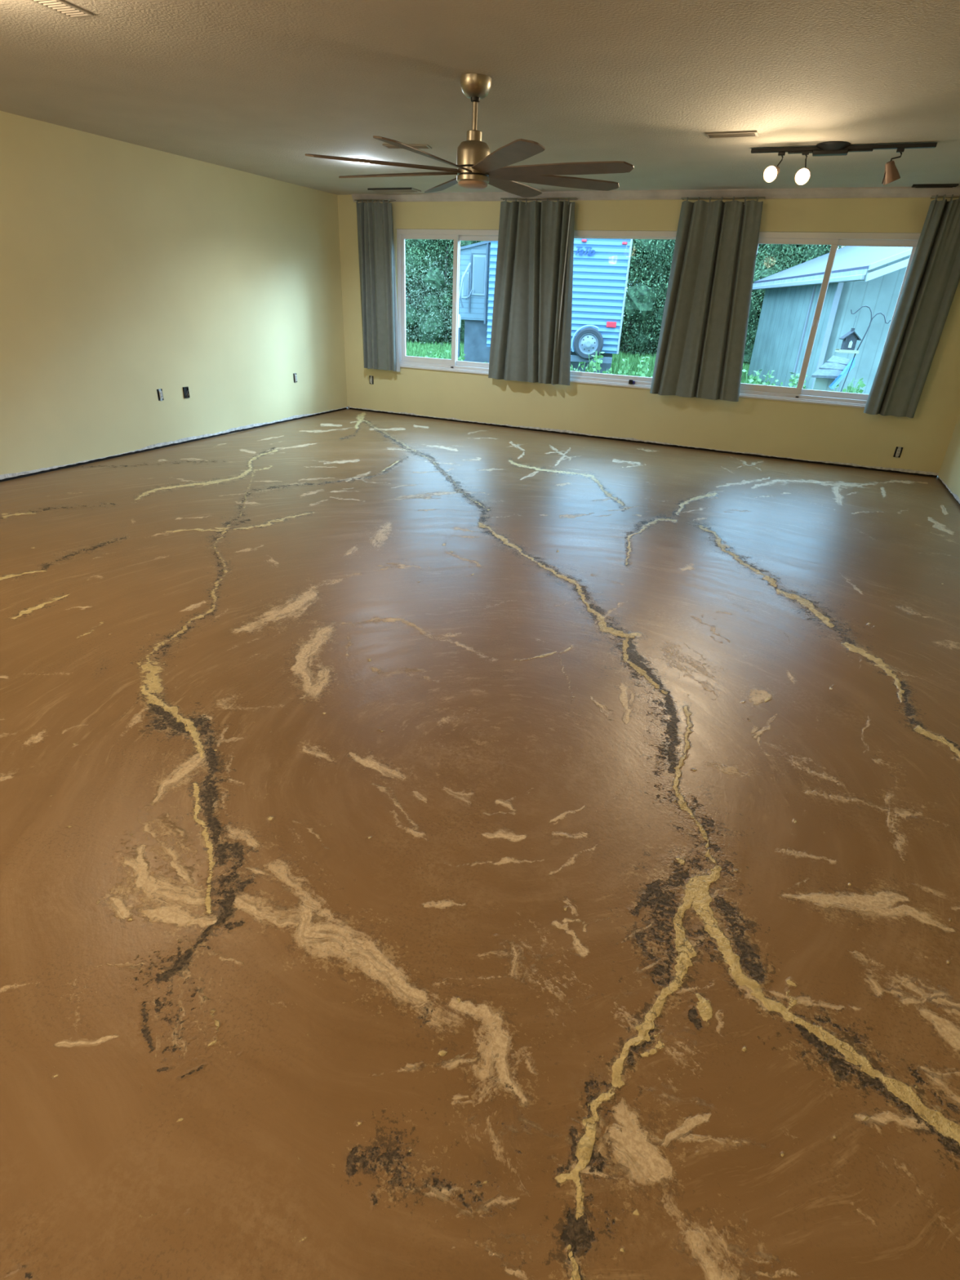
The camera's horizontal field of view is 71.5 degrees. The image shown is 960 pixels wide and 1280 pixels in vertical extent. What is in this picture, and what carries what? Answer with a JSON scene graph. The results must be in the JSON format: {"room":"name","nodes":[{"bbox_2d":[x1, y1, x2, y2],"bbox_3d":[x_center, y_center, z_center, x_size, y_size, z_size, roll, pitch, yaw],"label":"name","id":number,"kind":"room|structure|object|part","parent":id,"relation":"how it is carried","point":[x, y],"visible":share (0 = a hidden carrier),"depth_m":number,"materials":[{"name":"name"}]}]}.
{"room":"damaged room","nodes":[
{"label":"damaged room","id":0,"kind":"room"},
{"bbox_2d":[0,111,347,475],"bbox_3d":[-4.066,-1.990,3.932,0.140,2.412,11.197,13,29,20],"label":"wall","id":1,"kind":"structure","parent":0,"point":[129,272],"depth_m":5.97,"materials":[{"name":"yellow paint"}]},
{"bbox_2d":[156,388,164,400],"bbox_3d":[-3.016,-2.317,6.308,0.019,0.108,0.062,13,29,20],"label":"wall outlet","id":2,"kind":"object","parent":1,"relation":"attached to","point":[159,391],"visible":1,"depth_m":6.30,"materials":[{"name":"white plastic"}]},
{"bbox_2d":[159,391,163,399],"bbox_3d":[-3.014,-2.317,6.307,0.010,0.070,0.033,13,29,20],"label":"receptacle","id":3,"kind":"object","parent":2,"relation":"attached to","point":[161,396],"depth_m":6.30,"materials":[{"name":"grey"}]},
{"bbox_2d":[0,406,347,481],"bbox_3d":[-4.048,-0.911,4.453,0.006,0.035,11.197,13,29,20],"label":"trim","id":4,"kind":"structure","parent":1,"relation":"attached to","point":[6,475],"depth_m":6.58,"materials":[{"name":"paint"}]},
{"bbox_2d":[182,386,190,398],"bbox_3d":[-2.891,-2.437,6.570,0.016,0.102,0.062,13,29,20],"label":"wall outlet","id":5,"kind":"object","parent":1,"relation":"attached to","point":[185,389],"visible":1,"depth_m":6.57,"materials":[{"name":"black plastic"}]},
{"bbox_2d":[293,373,297,382],"bbox_3d":[-2.201,-3.131,7.973,0.019,0.108,0.062,13,29,20],"label":"wall outlet","id":6,"kind":"object","parent":1,"relation":"attached to","point":[295,376],"visible":1,"depth_m":7.96,"materials":[{"name":"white plastic"}]},
{"bbox_2d":[0,408,959,1279],"bbox_3d":[-0.865,-0.117,3.271,7.080,0.001,11.273,13,29,20],"label":"floor","id":7,"kind":"structure","parent":0,"point":[430,849],"depth_m":1.89,"materials":[{"name":"brown concrete"}]},
{"bbox_2d":[0,0,959,195],"bbox_3d":[-0.759,-2.357,2.132,7.258,0.150,11.477,13,29,20],"label":"ceiling","id":8,"kind":"structure","parent":0,"point":[253,86],"depth_m":3.54,"materials":[{"name":"white paint"}]},
{"bbox_2d":[29,0,93,17],"bbox_3d":[-1.792,-2.611,2.710,0.130,0.009,0.420,11,28,16],"label":"ceiling vent","id":9,"kind":"object","parent":8,"relation":"in","point":[61,6],"visible":1,"depth_m":2.81,"materials":[{"name":"silver metal"}]},
{"bbox_2d":[367,187,421,192],"bbox_3d":[-0.940,-4.949,7.347,0.550,0.018,0.226,13,29,20],"label":"ceiling vent","id":10,"kind":"object","parent":8,"relation":"in","point":[375,189],"visible":1,"depth_m":7.30,"materials":[{"name":"silver metal"}]},
{"bbox_2d":[382,144,431,149],"bbox_3d":[-0.562,-3.812,5.156,0.360,0.009,0.130,7,28,9],"label":"ceiling vent","id":11,"kind":"object","parent":8,"relation":"in","point":[388,146],"visible":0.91,"depth_m":5.14,"materials":[{"name":"silver metal"}]},
{"bbox_2d":[305,73,634,197],"bbox_3d":[-0.031,-2.719,3.596,1.670,0.483,1.670,4,27,3],"label":"ceiling fan","id":12,"kind":"object","parent":8,"relation":"hanging from","point":[477,167],"visible":1,"depth_m":3.55,"materials":[{"name":"brown metal"}]},
{"bbox_3d":[-0.503,-2.520,3.526,0.820,0.035,0.132,-7,29,-17],"label":"blade","id":13,"kind":"part","parent":12,"relation":"part of","materials":[{"name":"brown wood"}]},
{"bbox_3d":[-0.475,-2.690,3.859,0.820,0.035,0.132,15,30,23],"label":"blade","id":14,"kind":"part","parent":12,"relation":"part of","materials":[{"name":"brown wood"}]},
{"bbox_3d":[-0.258,-2.381,3.277,0.132,0.035,0.820,15,30,23],"label":"blade","id":15,"kind":"part","parent":12,"relation":"part of","materials":[{"name":"brown wood"}]},
{"bbox_3d":[-0.191,-2.791,4.082,0.132,0.035,0.820,-7,29,-17],"label":"blade","id":16,"kind":"part","parent":12,"relation":"part of","materials":[{"name":"brown wood"}]},
{"bbox_3d":[0.116,-2.355,3.260,0.132,0.035,0.820,-7,29,-17],"label":"blade","id":17,"kind":"part","parent":12,"relation":"part of","materials":[{"name":"brown wood"}]},
{"bbox_3d":[0.183,-2.765,4.064,0.132,0.035,0.820,15,30,23],"label":"blade","id":18,"kind":"part","parent":12,"relation":"part of","materials":[{"name":"brown wood"}]},
{"bbox_3d":[0.427,-2.627,3.816,0.820,0.035,0.132,-7,29,-17],"label":"blade","id":19,"kind":"part","parent":12,"relation":"part of","materials":[{"name":"brown wood"}]},
{"bbox_3d":[0.400,-2.457,3.483,0.820,0.035,0.132,15,30,23],"label":"blade","id":20,"kind":"part","parent":12,"relation":"part of","materials":[{"name":"brown wood"}]},
{"bbox_2d":[705,130,758,138],"bbox_3d":[1.647,-3.305,4.366,0.320,0.009,0.130,13,29,20],"label":"ceiling vent","id":21,"kind":"object","parent":8,"relation":"in","point":[753,133],"visible":1,"depth_m":4.35,"materials":[{"name":"silver metal"}]},
{"bbox_2d":[751,141,937,185],"bbox_3d":[2.425,-3.232,4.547,1.142,0.240,0.217,13,29,20],"label":"track light","id":22,"kind":"object","parent":8,"relation":"attached to","point":[829,148],"depth_m":4.51,"materials":[{"name":"black metal"}]},
{"bbox_3d":[2.034,-3.257,4.661,0.082,0.083,0.078,13,29,20],"label":"bulb","id":23,"kind":"part","parent":22,"relation":"part of","materials":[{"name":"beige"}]},
{"bbox_3d":[2.050,-3.305,4.664,0.100,0.190,0.156,17,30,26],"label":"track spotlight","id":24,"kind":"part","parent":22,"relation":"part of","materials":[{"name":"white glass"}]},
{"bbox_3d":[2.236,-3.251,4.596,0.100,0.207,0.151,13,29,20],"label":"track spotlight","id":25,"kind":"part","parent":22,"relation":"part of","materials":[{"name":"white glass"}]},
{"bbox_3d":[2.224,-3.197,4.598,0.084,0.084,0.077,13,29,20],"label":"bulb","id":26,"kind":"part","parent":22,"relation":"part of","materials":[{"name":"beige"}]},
{"bbox_3d":[2.742,-3.136,4.421,0.114,0.211,0.124,13,29,20],"label":"track spotlight","id":27,"kind":"part","parent":22,"relation":"part of","materials":[{"name":"brown metal"}]},
{"bbox_3d":[2.745,-3.190,4.408,0.104,0.079,0.018,-13,31,-28],"label":"arm","id":28,"kind":"part","parent":22,"relation":"part of","materials":[{"name":"black metal"}]},
{"bbox_2d":[911,183,959,187],"bbox_3d":[3.906,-3.900,5.734,0.340,0.018,0.096,13,29,20],"label":"ceiling vent","id":29,"kind":"object","parent":8,"relation":"in","point":[928,185],"visible":1,"depth_m":5.71,"materials":[{"name":"grey metal"}]},
{"bbox_2d":[337,195,959,472],"bbox_3d":[1.469,-3.507,7.375,7.258,2.412,0.140,13,29,20],"label":"wall","id":30,"kind":"structure","parent":0,"point":[782,428],"depth_m":7.25,"materials":[{"name":"yellow paint"}]},
{"bbox_2d":[368,375,373,384],"bbox_3d":[-1.427,-3.407,8.745,0.062,0.108,0.019,13,29,20],"label":"wall outlet","id":31,"kind":"object","parent":30,"relation":"attached to","point":[371,377],"visible":1,"depth_m":8.74,"materials":[{"name":"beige plastic"}]},
{"bbox_2d":[354,199,399,371],"bbox_3d":[-1.249,-4.278,8.140,0.545,1.843,0.167,13,29,20],"label":"window curtain","id":32,"kind":"object","parent":30,"relation":"hanging from","point":[375,220],"visible":1,"depth_m":8.08,"materials":[{"name":"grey fabric"}]},
{"bbox_2d":[396,228,498,374],"bbox_3d":[-0.319,-4.017,7.964,1.524,1.508,0.118,13,29,20],"label":"window","id":33,"kind":"structure","parent":30,"relation":"in","point":[453,364],"depth_m":8.07,"materials":[{"name":"white plastic"}]},
{"bbox_3d":[-0.617,-4.101,8.080,0.750,1.390,0.030,13,29,20],"label":"sash","id":34,"kind":"part","parent":33,"relation":"part of","materials":[{"name":"white plastic"}]},
{"bbox_3d":[-0.362,-3.348,8.272,1.524,0.034,0.048,13,29,20],"label":"sill","id":35,"kind":"part","parent":33,"relation":"part of","materials":[{"name":"white plastic"}]},
{"bbox_3d":[0.016,-3.966,7.875,0.715,1.390,0.028,13,29,20],"label":"sash","id":36,"kind":"part","parent":33,"relation":"part of","materials":[{"name":"white plastic"}]},
{"bbox_2d":[488,197,577,385],"bbox_3d":[0.601,-3.842,7.442,1.025,1.831,0.178,13,29,20],"label":"window curtain","id":37,"kind":"object","parent":30,"relation":"hanging from","point":[531,339],"visible":1,"depth_m":7.40,"materials":[{"name":"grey fabric"}]},
{"bbox_2d":[569,230,676,389],"bbox_3d":[1.492,-3.588,7.288,1.524,1.508,0.118,13,29,20],"label":"window","id":38,"kind":"structure","parent":30,"relation":"in","point":[611,380],"depth_m":7.43,"materials":[{"name":"white plastic"}]},
{"bbox_3d":[1.448,-2.919,7.596,1.524,0.034,0.048,13,29,20],"label":"sill","id":39,"kind":"part","parent":38,"relation":"part of","materials":[{"name":"white plastic"}]},
{"bbox_2d":[628,379,635,384],"bbox_3d":[1.703,-2.893,7.482,0.065,0.045,0.032,13,29,20],"label":"window latch","id":40,"kind":"object","parent":38,"relation":"on","point":[630,381],"depth_m":7.47,"materials":[{"name":"black plastic"}]},
{"bbox_2d":[349,406,938,477],"bbox_3d":[1.422,-2.425,7.937,6.978,0.028,0.128,13,29,20],"label":"trim","id":41,"kind":"structure","parent":30,"relation":"attached to","point":[407,415],"depth_m":7.62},
{"bbox_2d":[351,186,959,202],"bbox_3d":[1.584,-4.482,6.723,6.746,0.075,0.052,13,29,20],"label":"curtain rod","id":42,"kind":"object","parent":30,"relation":"attached to","point":[864,192],"depth_m":6.56,"materials":[{"name":"grey metal"}]},
{"bbox_2d":[649,196,764,401],"bbox_3d":[2.341,-3.430,6.799,0.935,1.817,0.167,13,29,20],"label":"window curtain","id":43,"kind":"object","parent":30,"relation":"hanging from","point":[701,347],"visible":1,"depth_m":6.76,"materials":[{"name":"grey fabric"}]},
{"bbox_2d":[738,231,920,408],"bbox_3d":[3.308,-3.157,6.611,1.524,1.508,0.118,13,29,20],"label":"window","id":44,"kind":"structure","parent":30,"relation":"in","point":[798,394],"depth_m":6.49,"materials":[{"name":"white plastic"}]},
{"bbox_3d":[3.010,-3.240,6.727,0.750,1.390,0.030,13,29,20],"label":"sash","id":45,"kind":"part","parent":44,"relation":"part of","materials":[{"name":"white plastic"}]},
{"bbox_3d":[3.264,-2.488,6.919,1.524,0.034,0.048,13,29,20],"label":"sill","id":46,"kind":"part","parent":44,"relation":"part of","materials":[{"name":"white plastic"}]},
{"bbox_3d":[3.643,-3.106,6.522,0.715,1.390,0.028,13,29,20],"label":"sash","id":47,"kind":"part","parent":44,"relation":"part of","materials":[{"name":"white plastic"}]},
{"bbox_2d":[893,446,902,457],"bbox_3d":[4.216,-1.891,6.727,0.062,0.108,0.019,13,29,20],"label":"wall outlet","id":48,"kind":"object","parent":30,"relation":"attached to","point":[897,454],"visible":1,"depth_m":6.73,"materials":[{"name":"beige plastic"}]},
{"bbox_2d":[895,448,901,456],"bbox_3d":[4.216,-1.891,6.726,0.033,0.070,0.010,13,29,20],"label":"receptacle","id":49,"kind":"object","parent":48,"relation":"attached to","point":[898,451],"depth_m":6.73,"materials":[{"name":"brown plastic"}]},
{"bbox_2d":[863,194,959,417],"bbox_3d":[4.069,-3.019,6.155,0.467,1.820,0.167,13,29,20],"label":"window curtain","id":50,"kind":"object","parent":30,"relation":"hanging from","point":[933,277],"visible":1,"depth_m":6.13,"materials":[{"name":"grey fabric"}]},
{"bbox_2d":[937,413,959,498],"bbox_3d":[2.444,-0.446,1.503,0.140,2.412,11.197,13,29,20],"label":"wall","id":51,"kind":"structure","parent":0,"point":[949,471],"depth_m":6.28,"materials":[{"name":"yellow paint"}]},
{"bbox_2d":[937,475,959,504],"bbox_3d":[2.329,0.601,2.074,0.006,0.035,11.197,13,29,20],"label":"trim","id":52,"kind":"structure","parent":51,"relation":"attached to","point":[955,495],"depth_m":5.97,"materials":[{"name":"paint"}]},
{"label":"outside","id":53,"kind":"structure","parent":0,"visible":0},
{"bbox_2d":[405,338,780,386],"bbox_3d":[9.060,-13.264,30.509,70.000,0.300,51.863,13,29,20],"label":"ground","id":54,"kind":"structure","parent":53,"point":[449,342],"depth_m":20.56,"materials":[{"name":"green plant"}]},
{"bbox_2d":[404,239,450,267],"bbox_3d":[-3.265,-13.934,24.064,4.484,5.898,3.570,13,29,20],"label":"leafy tree","id":55,"kind":"object","parent":54,"relation":"on","point":[405,239],"visible":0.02,"depth_m":23.91,"materials":[{"name":"green plant"}]},
{"bbox_2d":[405,253,462,347],"bbox_3d":[-2.614,-11.711,23.009,4.106,2.978,3.272,2,27,0],"label":"bush","id":56,"kind":"object","parent":54,"relation":"on","point":[426,324],"visible":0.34,"depth_m":22.59,"materials":[{"name":"green plant"}]},
{"bbox_2d":[417,248,453,336],"bbox_3d":[-0.945,-16.907,28.609,4.785,7.274,6.052,-2,28,-9],"label":"leafy tree","id":57,"kind":"object","parent":54,"relation":"on","point":[440,248],"visible":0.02,"depth_m":27.29,"materials":[{"name":"green plant"}]},
{"bbox_2d":[424,346,449,359],"bbox_3d":[-0.851,-5.228,12.841,0.503,0.749,0.490,6,27,7],"label":"leafy weed","id":58,"kind":"object","parent":54,"relation":"on","point":[442,356],"visible":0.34,"depth_m":12.69,"materials":[{"name":"green plant"}]},
{"bbox_2d":[404,239,481,345],"bbox_3d":[-1.085,-13.215,23.460,4.457,5.357,3.524,-12,31,-26],"label":"leafy tree","id":59,"kind":"object","parent":54,"relation":"on","point":[423,244],"visible":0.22,"depth_m":22.93,"materials":[{"name":"green plant"}]},
{"bbox_2d":[457,314,461,357],"bbox_3d":[-0.490,-6.402,14.572,0.120,1.282,0.120,13,29,20],"label":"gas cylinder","id":60,"kind":"object","parent":54,"relation":"on","point":[460,316],"visible":0.36,"depth_m":14.42,"materials":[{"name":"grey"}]},
{"bbox_3d":[-0.469,-6.852,14.341,0.120,0.270,0.120,13,29,20],"label":"tank","id":61,"kind":"part","parent":60,"relation":"part of","materials":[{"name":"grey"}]},
{"bbox_2d":[457,352,466,360],"bbox_3d":[-0.354,-5.194,12.929,0.425,0.649,0.432,12,29,18],"label":"leafy weed","id":62,"kind":"object","parent":54,"relation":"on","point":[460,358],"visible":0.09,"depth_m":12.96,"materials":[{"name":"green plant"}]},
{"bbox_2d":[458,238,632,373],"bbox_3d":[1.640,-8.178,16.369,3.605,2.970,6.140,7,27,8],"label":"travel trailer","id":63,"kind":"object","parent":54,"relation":"on","point":[601,266],"visible":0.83,"depth_m":13.70,"materials":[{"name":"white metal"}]},
{"bbox_3d":[-0.305,-7.457,13.843,0.276,0.660,0.083,-13,31,-27],"label":"awning arm","id":64,"kind":"part","parent":63,"relation":"part of","materials":[{"name":"grey metal"}]},
{"bbox_3d":[-0.202,-7.530,14.117,0.052,1.082,0.035,7,27,8],"label":"awning post","id":65,"kind":"part","parent":63,"relation":"part of","materials":[{"name":"white metal"}]},
{"bbox_2d":[471,248,486,253],"bbox_3d":[-0.017,-8.069,13.855,0.339,0.083,0.020,7,27,8],"label":"vent","id":66,"kind":"object","parent":63,"relation":"attached to","point":[473,251],"depth_m":13.85,"materials":[{"name":"grey metal"}]},
{"bbox_3d":[0.133,-7.500,14.068,0.057,1.518,0.043,7,27,8],"label":"awning post","id":67,"kind":"part","parent":63,"relation":"part of","materials":[{"name":"white metal"}]},
{"bbox_2d":[571,324,603,359],"bbox_3d":[2.217,-6.146,13.775,0.662,0.662,0.195,7,27,8],"label":"wheel","id":68,"kind":"object","parent":63,"relation":"attached to","point":[588,340],"visible":1,"depth_m":13.72,"materials":[{"name":"grey rubber"}]},
{"bbox_2d":[606,321,616,328],"bbox_3d":[2.691,-6.459,13.668,0.200,0.110,0.035,7,27,8],"label":"tail light","id":69,"kind":"object","parent":63,"relation":"attached to","point":[609,324],"depth_m":13.65,"materials":[{"name":"red plastic"}]},
{"bbox_3d":[2.913,-6.957,13.405,0.040,2.230,0.050,7,27,8],"label":"corner trim","id":70,"kind":"part","parent":63,"relation":"part of","materials":[{"name":"grey metal"}]},
{"bbox_2d":[570,361,583,371],"bbox_3d":[1.444,-4.272,11.133,0.490,0.796,0.503,-4,28,-13],"label":"leafy weed","id":71,"kind":"object","parent":54,"relation":"on","point":[581,362],"visible":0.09,"depth_m":10.87,"materials":[{"name":"green plant"}]},
{"bbox_2d":[573,362,593,372],"bbox_3d":[1.606,-4.099,10.834,0.436,0.775,0.428,2,27,-1],"label":"leafy weed","id":72,"kind":"object","parent":54,"relation":"on","point":[587,368],"visible":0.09,"depth_m":10.81,"materials":[{"name":"green plant"}]},
{"bbox_2d":[588,351,617,374],"bbox_3d":[1.903,-4.172,10.829,0.528,0.932,0.515,-16,33,-32],"label":"leafy weed","id":73,"kind":"object","parent":54,"relation":"on","point":[598,362],"visible":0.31,"depth_m":10.64,"materials":[{"name":"green plant"}]},
{"bbox_2d":[601,364,626,375],"bbox_3d":[2.183,-4.211,11.130,0.425,0.750,0.432,-9,29,-21],"label":"leafy weed","id":74,"kind":"object","parent":54,"relation":"on","point":[621,371],"visible":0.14,"depth_m":10.95,"materials":[{"name":"green plant"}]},
{"bbox_2d":[619,275,631,346],"bbox_3d":[5.157,-15.430,26.492,4.651,7.070,5.883,2,27,-1],"label":"leafy tree","id":75,"kind":"object","parent":54,"relation":"on","point":[629,275],"visible":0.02,"depth_m":27.01,"materials":[{"name":"green plant"}]},
{"bbox_2d":[620,356,650,377],"bbox_3d":[2.512,-4.123,10.838,0.503,0.887,0.491,18,31,27],"label":"leafy weed","id":76,"kind":"object","parent":54,"relation":"on","point":[646,363],"visible":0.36,"depth_m":10.74,"materials":[{"name":"green plant"}]},
{"bbox_2d":[612,239,675,356],"bbox_3d":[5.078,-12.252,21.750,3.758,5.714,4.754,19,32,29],"label":"hedge","id":77,"kind":"object","parent":54,"relation":"on","point":[640,297],"visible":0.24,"depth_m":21.11,"materials":[{"name":"green plant"}]},
{"bbox_2d":[641,367,653,377],"bbox_3d":[2.612,-3.918,10.567,0.437,0.776,0.429,-23,36,-40],"label":"leafy weed","id":78,"kind":"object","parent":54,"relation":"on","point":[649,375],"visible":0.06,"depth_m":10.27,"materials":[{"name":"green plant"}]},
{"bbox_2d":[740,368,774,384],"bbox_3d":[4.250,-3.800,10.432,0.490,0.823,0.503,7,27,8],"label":"leafy weed","id":79,"kind":"object","parent":54,"relation":"on","point":[755,379],"visible":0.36,"depth_m":10.28,"materials":[{"name":"green plant"}]},
{"bbox_2d":[749,374,775,386],"bbox_3d":[4.553,-3.957,10.903,0.432,0.697,0.425,13,29,19],"label":"leafy weed","id":80,"kind":"object","parent":54,"relation":"on","point":[750,375],"visible":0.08,"depth_m":10.76,"materials":[{"name":"green plant"}]},
{"bbox_2d":[744,244,807,362],"bbox_3d":[8.040,-11.181,20.407,3.463,5.265,4.381,-12,31,-27],"label":"leafy tree","id":81,"kind":"object","parent":54,"relation":"on","point":[753,308],"visible":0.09,"depth_m":19.19,"materials":[{"name":"green plant"}]},
{"bbox_2d":[774,372,807,386],"bbox_3d":[5.022,-3.947,10.853,0.503,0.763,0.490,-4,28,-12],"label":"leafy weed","id":82,"kind":"object","parent":54,"relation":"on","point":[793,382],"visible":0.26,"depth_m":10.69,"materials":[{"name":"green plant"}]},
{"bbox_2d":[742,244,844,364],"bbox_3d":[9.393,-11.492,19.940,4.833,6.357,3.848,-7,29,-17],"label":"leafy tree","id":83,"kind":"object","parent":54,"relation":"on","point":[814,254],"visible":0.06,"depth_m":18.97,"materials":[{"name":"green plant"}]},
{"bbox_2d":[764,244,846,271],"bbox_3d":[10.421,-10.511,18.744,4.824,5.798,3.814,13,29,20],"label":"leafy tree","id":84,"kind":"object","parent":54,"relation":"on","point":[807,246],"visible":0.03,"depth_m":18.90,"materials":[{"name":"green plant"}]},
{"bbox_2d":[747,245,912,394],"bbox_3d":[8.640,-6.275,12.866,5.270,3.354,8.352,6,27,7],"label":"garden shed","id":85,"kind":"object","parent":54,"relation":"on","point":[872,277],"visible":0.59,"depth_m":11.76,"materials":[{"name":"wood"}]},
{"bbox_3d":[6.740,-5.540,8.879,2.620,1.174,0.050,6,27,7],"label":"rake trim","id":86,"kind":"part","parent":85,"relation":"part of","materials":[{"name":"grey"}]},
{"bbox_2d":[811,355,855,391],"bbox_3d":[4.509,-3.123,8.793,0.400,1.135,0.670,22,33,33],"label":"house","id":87,"kind":"structure","parent":54,"relation":"on","point":[836,367],"depth_m":8.53,"materials":[{"name":"grey wood"}]},
{"bbox_2d":[832,377,862,392],"bbox_3d":[4.878,-3.197,9.222,0.502,0.908,0.514,-15,32,-31],"label":"leafy weed","id":88,"kind":"object","parent":54,"relation":"on","point":[850,388],"visible":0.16,"depth_m":8.99,"materials":[{"name":"green plant"}]},
{"bbox_2d":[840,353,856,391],"bbox_3d":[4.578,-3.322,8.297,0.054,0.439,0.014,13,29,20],"label":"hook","id":89,"kind":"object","parent":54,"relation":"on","point":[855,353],"depth_m":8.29,"materials":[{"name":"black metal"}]},
{"bbox_2d":[844,382,866,393],"bbox_3d":[5.178,-3.201,9.393,0.440,0.783,0.433,-8,29,-20],"label":"leafy weed","id":90,"kind":"object","parent":54,"relation":"on","point":[863,384],"visible":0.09,"depth_m":9.36,"materials":[{"name":"green plant"}]},
{"bbox_2d":[850,305,890,350],"bbox_3d":[4.661,-3.757,8.042,0.446,0.481,0.014,13,29,20],"label":"hook","id":91,"kind":"object","parent":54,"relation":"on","point":[864,335],"depth_m":7.99,"materials":[{"name":"black metal"}]},
{"bbox_2d":[835,316,861,353],"bbox_3d":[4.515,-3.714,8.111,0.230,0.410,0.180,7,28,9],"label":"bird feeder","id":92,"kind":"object","parent":91,"relation":"hanging from","point":[850,339],"visible":1,"depth_m":8.11,"materials":[{"name":"beige wood"}]},
{"bbox_2d":[835,348,859,353],"bbox_3d":[4.507,-3.547,8.196,0.230,0.035,0.180,7,28,9],"label":"tray","id":93,"kind":"object","parent":92,"relation":"on","point":[838,350],"depth_m":8.13,"materials":[{"name":"beige wood"}]},
{"bbox_3d":[4.576,-3.901,8.013,0.255,0.208,0.012,13,29,20],"label":"hook arm","id":94,"kind":"part","parent":91,"relation":"part of","materials":[{"name":"black metal"}]},
{"bbox_3d":[4.778,-3.829,7.950,0.218,0.130,0.012,13,29,20],"label":"hook arm","id":95,"kind":"part","parent":91,"relation":"part of","materials":[{"name":"black metal"}]}
]}

